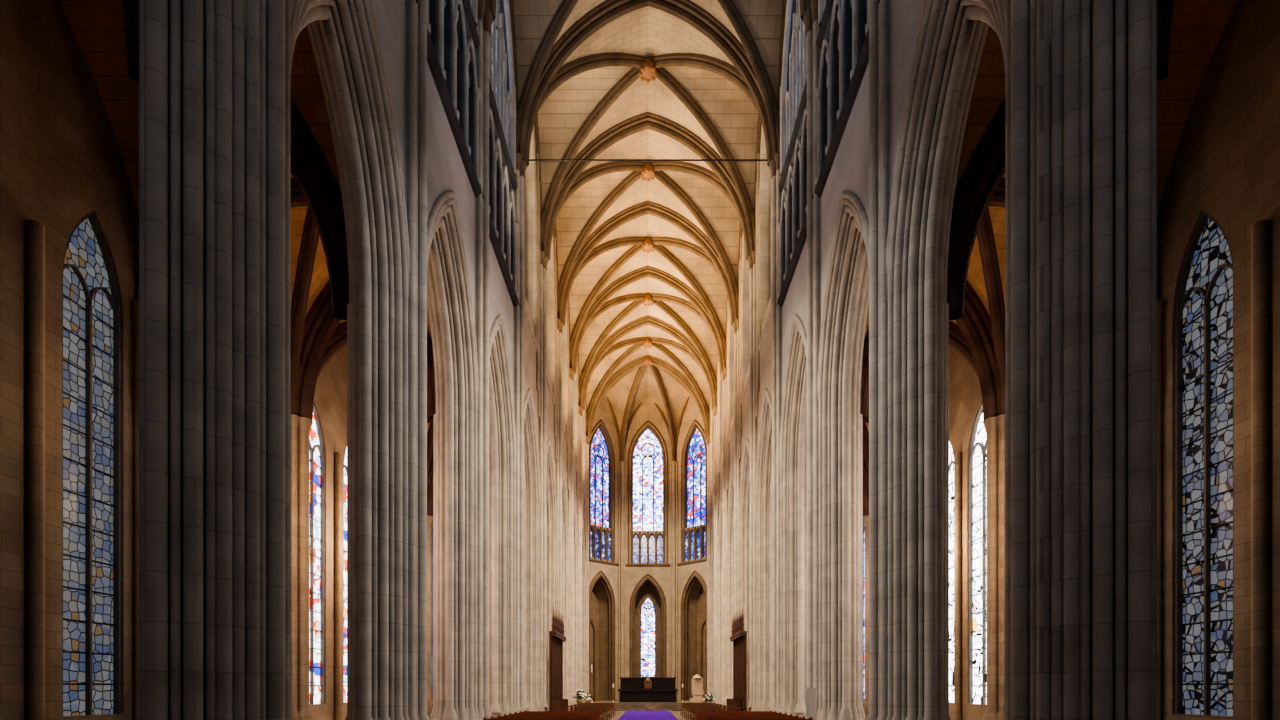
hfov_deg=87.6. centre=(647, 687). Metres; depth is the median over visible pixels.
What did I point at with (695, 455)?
window
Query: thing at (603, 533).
window
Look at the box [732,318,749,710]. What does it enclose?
pier
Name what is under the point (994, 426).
trim
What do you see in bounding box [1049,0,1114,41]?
trim
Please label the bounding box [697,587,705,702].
wall
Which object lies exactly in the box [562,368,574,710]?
pier
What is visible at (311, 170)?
trim
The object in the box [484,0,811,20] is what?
trim
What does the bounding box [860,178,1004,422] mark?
trim
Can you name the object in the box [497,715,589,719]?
pew
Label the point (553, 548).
pier
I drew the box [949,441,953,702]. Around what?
window
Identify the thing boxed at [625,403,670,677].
trim
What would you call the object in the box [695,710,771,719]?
pew
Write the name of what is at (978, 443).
window
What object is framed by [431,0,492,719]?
pier
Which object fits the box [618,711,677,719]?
carpet runner
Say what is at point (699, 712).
pew
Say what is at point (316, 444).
window
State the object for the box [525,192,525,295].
window
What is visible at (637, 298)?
rib
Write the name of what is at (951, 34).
arch
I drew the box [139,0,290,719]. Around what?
pier
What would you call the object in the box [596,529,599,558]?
window
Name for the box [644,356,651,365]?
boss
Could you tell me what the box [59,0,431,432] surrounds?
ceiling
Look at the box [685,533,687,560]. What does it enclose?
window
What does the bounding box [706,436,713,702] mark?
pier
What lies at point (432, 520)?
window
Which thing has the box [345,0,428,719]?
pier
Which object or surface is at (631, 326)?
transverse arch
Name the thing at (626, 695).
altar
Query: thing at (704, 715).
pew
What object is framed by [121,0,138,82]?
trim
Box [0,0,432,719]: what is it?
wall
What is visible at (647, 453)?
window
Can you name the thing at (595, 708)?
chair
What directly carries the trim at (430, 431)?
attached to the wall at (61, 160)
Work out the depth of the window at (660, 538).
79.63 m
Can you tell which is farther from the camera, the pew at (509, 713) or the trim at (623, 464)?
the trim at (623, 464)
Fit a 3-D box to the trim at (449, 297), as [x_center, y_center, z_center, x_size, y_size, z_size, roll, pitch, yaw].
[-7.435,-13.853,22.875,1.650,6.413,6.740,0,0,0]
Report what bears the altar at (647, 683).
on the platform
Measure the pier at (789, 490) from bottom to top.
28.850 m
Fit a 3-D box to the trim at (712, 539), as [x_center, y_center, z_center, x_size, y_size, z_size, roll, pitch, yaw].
[7.435,-13.853,67.875,1.650,6.413,6.740,0,0,0]
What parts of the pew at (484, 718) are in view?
backrest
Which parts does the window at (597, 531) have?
glass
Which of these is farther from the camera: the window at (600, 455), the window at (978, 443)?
the window at (600, 455)
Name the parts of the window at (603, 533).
glass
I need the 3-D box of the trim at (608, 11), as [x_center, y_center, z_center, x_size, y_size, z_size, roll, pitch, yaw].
[0.000,-31.263,34.125,13.800,8.988,0.840,0,0,0]
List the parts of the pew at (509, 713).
backrest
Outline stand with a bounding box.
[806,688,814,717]
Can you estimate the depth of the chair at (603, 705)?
41.89 m
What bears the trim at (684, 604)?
attached to the wall at (646, 412)
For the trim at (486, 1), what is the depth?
26.36 m
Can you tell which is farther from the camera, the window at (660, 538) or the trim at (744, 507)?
the window at (660, 538)
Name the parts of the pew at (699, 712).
backrest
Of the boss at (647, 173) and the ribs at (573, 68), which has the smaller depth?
the ribs at (573, 68)
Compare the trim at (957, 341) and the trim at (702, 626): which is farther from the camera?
the trim at (702, 626)
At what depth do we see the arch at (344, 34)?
16.98 m
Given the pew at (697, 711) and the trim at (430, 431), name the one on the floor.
the pew at (697, 711)
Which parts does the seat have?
seat, backrest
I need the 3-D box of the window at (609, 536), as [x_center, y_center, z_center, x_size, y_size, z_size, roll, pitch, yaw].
[-4.603,-16.683,78.265,0.960,3.567,0.180,0,0,-45]
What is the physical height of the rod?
0.061 m
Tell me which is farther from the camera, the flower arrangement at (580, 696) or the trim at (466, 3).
the flower arrangement at (580, 696)
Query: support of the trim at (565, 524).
attached to the wall at (446, 171)
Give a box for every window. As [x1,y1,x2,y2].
[62,211,120,716]
[309,402,324,703]
[344,448,346,702]
[431,520,432,698]
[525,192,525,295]
[591,427,609,527]
[591,529,592,557]
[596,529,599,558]
[602,531,605,559]
[608,533,610,560]
[633,427,662,530]
[633,534,638,562]
[640,597,655,676]
[641,534,646,562]
[649,534,654,562]
[657,534,662,562]
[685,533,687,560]
[686,427,704,527]
[690,531,693,559]
[696,529,699,558]
[703,529,704,557]
[770,192,770,295]
[863,520,864,697]
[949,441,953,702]
[969,402,986,703]
[1175,211,1233,716]
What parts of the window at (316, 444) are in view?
glass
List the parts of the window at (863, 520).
glass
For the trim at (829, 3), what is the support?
attached to the wall at (849, 171)
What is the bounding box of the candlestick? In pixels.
[590,665,593,702]
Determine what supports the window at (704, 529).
in the wall at (646, 412)
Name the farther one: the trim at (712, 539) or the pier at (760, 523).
the trim at (712, 539)
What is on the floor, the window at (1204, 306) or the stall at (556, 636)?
the stall at (556, 636)
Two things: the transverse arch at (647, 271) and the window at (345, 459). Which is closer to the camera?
the window at (345, 459)
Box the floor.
[604,711,691,719]
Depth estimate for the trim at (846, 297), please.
24.58 m
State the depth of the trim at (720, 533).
62.61 m
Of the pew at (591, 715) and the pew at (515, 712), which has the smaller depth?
the pew at (591, 715)
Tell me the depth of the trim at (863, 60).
23.70 m
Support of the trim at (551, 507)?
attached to the wall at (446, 171)
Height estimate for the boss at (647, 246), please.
0.660 m
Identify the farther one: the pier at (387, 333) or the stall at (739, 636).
the stall at (739, 636)
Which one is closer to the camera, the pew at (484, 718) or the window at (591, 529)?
the pew at (484, 718)
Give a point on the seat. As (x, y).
(697, 680)
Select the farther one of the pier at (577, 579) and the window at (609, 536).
the window at (609, 536)
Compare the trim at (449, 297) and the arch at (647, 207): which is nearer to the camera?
the trim at (449, 297)
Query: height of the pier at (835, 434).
28.850 m
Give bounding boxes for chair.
[595,708,602,719]
[601,706,607,719]
[603,705,609,719]
[686,705,692,719]
[688,706,694,719]
[693,708,700,719]
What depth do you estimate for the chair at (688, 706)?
39.69 m
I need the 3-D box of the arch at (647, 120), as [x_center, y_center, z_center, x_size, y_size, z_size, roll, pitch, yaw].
[0.000,-31.263,41.625,13.800,8.988,0.840,0,0,0]
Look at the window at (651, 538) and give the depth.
79.63 m
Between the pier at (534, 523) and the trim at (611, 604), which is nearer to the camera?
the pier at (534, 523)
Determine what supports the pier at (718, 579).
on the floor
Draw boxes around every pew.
[483,717,584,719]
[491,716,587,719]
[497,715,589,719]
[504,714,592,719]
[509,713,594,719]
[515,712,596,719]
[519,711,598,719]
[524,710,600,719]
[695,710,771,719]
[697,711,776,719]
[699,712,780,719]
[701,713,786,719]
[703,714,791,719]
[706,715,798,719]
[708,716,804,719]
[711,717,812,719]
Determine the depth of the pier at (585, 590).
71.05 m
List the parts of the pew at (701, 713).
backrest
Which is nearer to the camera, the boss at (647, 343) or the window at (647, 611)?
the boss at (647, 343)
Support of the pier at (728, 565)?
on the floor
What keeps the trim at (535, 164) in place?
attached to the wall at (446, 171)
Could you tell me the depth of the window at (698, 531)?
77.11 m
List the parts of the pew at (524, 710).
backrest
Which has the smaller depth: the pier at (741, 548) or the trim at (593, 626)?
the pier at (741, 548)
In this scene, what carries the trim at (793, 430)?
attached to the wall at (849, 171)
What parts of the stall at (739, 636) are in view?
cornice, seat, panel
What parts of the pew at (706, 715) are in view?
backrest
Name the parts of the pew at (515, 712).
backrest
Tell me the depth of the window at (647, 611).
81.94 m
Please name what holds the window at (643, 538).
in the wall at (646, 412)
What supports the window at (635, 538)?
in the wall at (646, 412)
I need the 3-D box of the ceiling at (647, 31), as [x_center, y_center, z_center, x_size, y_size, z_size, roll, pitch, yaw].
[0.000,-31.200,37.975,15.400,8.800,82.700,0,0,0]
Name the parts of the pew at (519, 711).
backrest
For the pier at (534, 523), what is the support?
on the floor
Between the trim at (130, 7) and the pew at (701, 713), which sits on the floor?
the pew at (701, 713)
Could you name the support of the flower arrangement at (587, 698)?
on the floor
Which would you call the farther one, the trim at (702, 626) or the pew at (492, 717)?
the trim at (702, 626)
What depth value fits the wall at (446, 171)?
24.94 m
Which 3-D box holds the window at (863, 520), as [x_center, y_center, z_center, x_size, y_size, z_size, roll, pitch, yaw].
[14.400,-5.832,43.575,0.180,13.063,2.500,0,0,0]
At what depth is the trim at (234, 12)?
10.76 m
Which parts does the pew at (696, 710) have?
backrest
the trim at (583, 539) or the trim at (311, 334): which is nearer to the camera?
the trim at (311, 334)
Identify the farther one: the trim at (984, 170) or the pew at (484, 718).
the pew at (484, 718)
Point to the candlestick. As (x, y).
(591, 665)
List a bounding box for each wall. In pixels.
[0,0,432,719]
[372,0,584,538]
[589,398,706,700]
[590,587,598,701]
[635,582,660,677]
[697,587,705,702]
[711,0,923,538]
[863,0,1279,719]
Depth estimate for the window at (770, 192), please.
39.59 m
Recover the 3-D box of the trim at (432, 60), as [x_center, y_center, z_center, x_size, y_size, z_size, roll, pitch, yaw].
[-6.630,-19.375,15.412,0.240,0.450,37.425,0,0,0]
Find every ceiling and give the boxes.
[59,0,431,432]
[513,0,782,433]
[864,0,1236,432]
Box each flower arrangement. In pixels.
[571,689,586,702]
[583,693,591,704]
[703,693,714,704]
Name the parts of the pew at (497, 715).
backrest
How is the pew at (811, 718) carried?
on the floor
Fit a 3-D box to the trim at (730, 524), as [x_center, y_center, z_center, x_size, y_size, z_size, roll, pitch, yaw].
[7.435,-13.853,52.875,1.650,6.413,6.740,0,0,0]
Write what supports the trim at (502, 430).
attached to the wall at (446, 171)
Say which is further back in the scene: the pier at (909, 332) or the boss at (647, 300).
the boss at (647, 300)
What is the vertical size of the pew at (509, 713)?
1.000 m
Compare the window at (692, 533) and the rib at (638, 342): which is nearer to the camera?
the rib at (638, 342)
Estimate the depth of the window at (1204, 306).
17.21 m
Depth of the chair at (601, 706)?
39.69 m
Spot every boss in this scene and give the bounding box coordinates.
[638,58,657,82]
[640,163,655,181]
[641,238,654,252]
[642,294,653,306]
[643,338,652,347]
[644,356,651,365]
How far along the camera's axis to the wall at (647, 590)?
81.72 m
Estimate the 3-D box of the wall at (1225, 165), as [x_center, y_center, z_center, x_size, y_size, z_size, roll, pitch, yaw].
[14.550,-7.630,34.125,0.600,19.260,75.000,0,0,0]
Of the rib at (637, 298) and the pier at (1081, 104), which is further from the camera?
the rib at (637, 298)
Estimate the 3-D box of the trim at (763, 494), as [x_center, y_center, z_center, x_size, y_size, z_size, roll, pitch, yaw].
[7.435,-13.853,37.875,1.650,6.413,6.740,0,0,0]
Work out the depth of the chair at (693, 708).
35.29 m
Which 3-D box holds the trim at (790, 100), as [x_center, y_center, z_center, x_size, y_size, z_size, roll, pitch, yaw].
[6.710,-26.749,19.125,0.480,14.497,28.900,0,0,0]
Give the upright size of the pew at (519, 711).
1.000 m
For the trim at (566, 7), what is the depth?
33.19 m
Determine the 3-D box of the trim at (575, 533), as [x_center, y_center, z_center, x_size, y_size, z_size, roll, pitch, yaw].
[-7.435,-13.853,60.375,1.650,6.413,6.740,0,0,0]
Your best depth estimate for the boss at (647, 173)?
45.16 m
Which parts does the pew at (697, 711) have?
backrest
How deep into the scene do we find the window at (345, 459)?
31.88 m
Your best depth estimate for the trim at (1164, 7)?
11.42 m
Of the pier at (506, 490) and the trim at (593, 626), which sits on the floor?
the pier at (506, 490)
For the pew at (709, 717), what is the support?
on the floor
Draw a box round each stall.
[549,607,568,710]
[727,607,746,710]
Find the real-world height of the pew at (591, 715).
1.000 m
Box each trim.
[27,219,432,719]
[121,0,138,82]
[135,99,348,319]
[181,0,246,41]
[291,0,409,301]
[291,178,435,422]
[317,321,346,377]
[416,0,519,306]
[427,0,518,298]
[427,191,478,412]
[427,423,432,515]
[462,0,516,190]
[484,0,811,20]
[485,0,810,8]
[489,313,516,474]
[509,0,786,159]
[516,0,779,166]
[524,127,585,531]
[524,388,540,513]
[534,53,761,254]
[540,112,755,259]
[546,437,556,540]
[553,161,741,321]
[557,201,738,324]
[562,473,568,559]
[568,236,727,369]
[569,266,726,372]
[573,500,578,574]
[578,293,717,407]
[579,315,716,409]
[582,521,585,586]
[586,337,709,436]
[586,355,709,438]
[589,396,620,702]
[590,619,595,700]
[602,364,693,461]
[618,461,677,699]
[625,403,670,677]
[675,396,706,702]
[700,619,705,676]
[710,127,771,531]
[710,521,713,586]
[717,500,722,574]
[727,473,733,559]
[739,437,749,540]
[755,388,771,513]
[776,0,879,306]
[777,0,868,298]
[779,0,833,190]
[779,313,806,474]
[817,191,868,412]
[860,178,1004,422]
[863,219,1268,719]
[863,423,868,515]
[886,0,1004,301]
[947,99,1160,319]
[949,321,978,377]
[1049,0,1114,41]
[1157,0,1174,82]
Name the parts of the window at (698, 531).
glass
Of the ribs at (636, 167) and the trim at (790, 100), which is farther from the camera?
the ribs at (636, 167)
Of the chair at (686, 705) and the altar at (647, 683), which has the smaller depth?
the chair at (686, 705)
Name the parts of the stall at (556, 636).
panel, seat, cornice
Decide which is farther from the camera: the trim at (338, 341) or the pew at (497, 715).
the trim at (338, 341)
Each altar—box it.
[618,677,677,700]
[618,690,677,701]
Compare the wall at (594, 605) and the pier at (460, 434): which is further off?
the wall at (594, 605)
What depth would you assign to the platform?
58.90 m
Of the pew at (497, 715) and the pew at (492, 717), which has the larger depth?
the pew at (497, 715)
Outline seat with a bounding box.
[690,674,705,700]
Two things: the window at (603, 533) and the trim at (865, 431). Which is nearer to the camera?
the trim at (865, 431)
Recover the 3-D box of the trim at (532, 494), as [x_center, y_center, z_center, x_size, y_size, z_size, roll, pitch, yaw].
[-7.435,-13.853,37.875,1.650,6.413,6.740,0,0,0]
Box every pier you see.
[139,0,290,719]
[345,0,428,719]
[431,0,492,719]
[489,152,526,716]
[524,250,548,710]
[546,318,563,710]
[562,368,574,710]
[573,406,583,705]
[582,436,589,702]
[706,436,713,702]
[712,406,722,705]
[721,368,733,710]
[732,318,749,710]
[747,250,771,710]
[769,152,806,716]
[803,0,864,719]
[867,0,950,719]
[1005,0,1156,719]
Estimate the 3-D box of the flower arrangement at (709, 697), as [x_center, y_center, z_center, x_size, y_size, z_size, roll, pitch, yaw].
[4.982,1.196,54.495,1.002,1.607,0.868,0,0,0]
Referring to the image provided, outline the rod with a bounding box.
[529,159,766,160]
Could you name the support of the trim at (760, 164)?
attached to the wall at (849, 171)
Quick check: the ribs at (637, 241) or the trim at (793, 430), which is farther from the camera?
the ribs at (637, 241)
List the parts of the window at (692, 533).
glass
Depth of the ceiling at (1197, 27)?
17.28 m
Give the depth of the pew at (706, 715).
24.66 m
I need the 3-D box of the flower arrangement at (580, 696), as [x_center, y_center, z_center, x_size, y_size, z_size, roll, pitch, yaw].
[-5.436,1.022,52.528,1.287,1.957,0.964,0,0,0]
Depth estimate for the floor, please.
48.51 m
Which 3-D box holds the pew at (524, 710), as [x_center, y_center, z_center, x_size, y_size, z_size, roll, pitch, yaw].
[-3.850,1.500,30.050,3.420,1.000,0.860,0,0,0]
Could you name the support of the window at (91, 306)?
in the wall at (61, 160)
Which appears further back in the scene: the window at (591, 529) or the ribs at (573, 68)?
the window at (591, 529)
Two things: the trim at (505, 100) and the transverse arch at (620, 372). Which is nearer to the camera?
the trim at (505, 100)
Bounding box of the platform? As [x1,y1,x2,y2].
[589,700,706,710]
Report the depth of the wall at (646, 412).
79.15 m
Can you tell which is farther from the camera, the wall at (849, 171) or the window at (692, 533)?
the window at (692, 533)
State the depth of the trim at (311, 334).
26.04 m
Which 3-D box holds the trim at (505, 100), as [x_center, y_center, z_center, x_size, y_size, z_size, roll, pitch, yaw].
[-6.710,-26.749,19.125,0.480,14.497,28.900,0,0,0]
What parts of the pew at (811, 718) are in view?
backrest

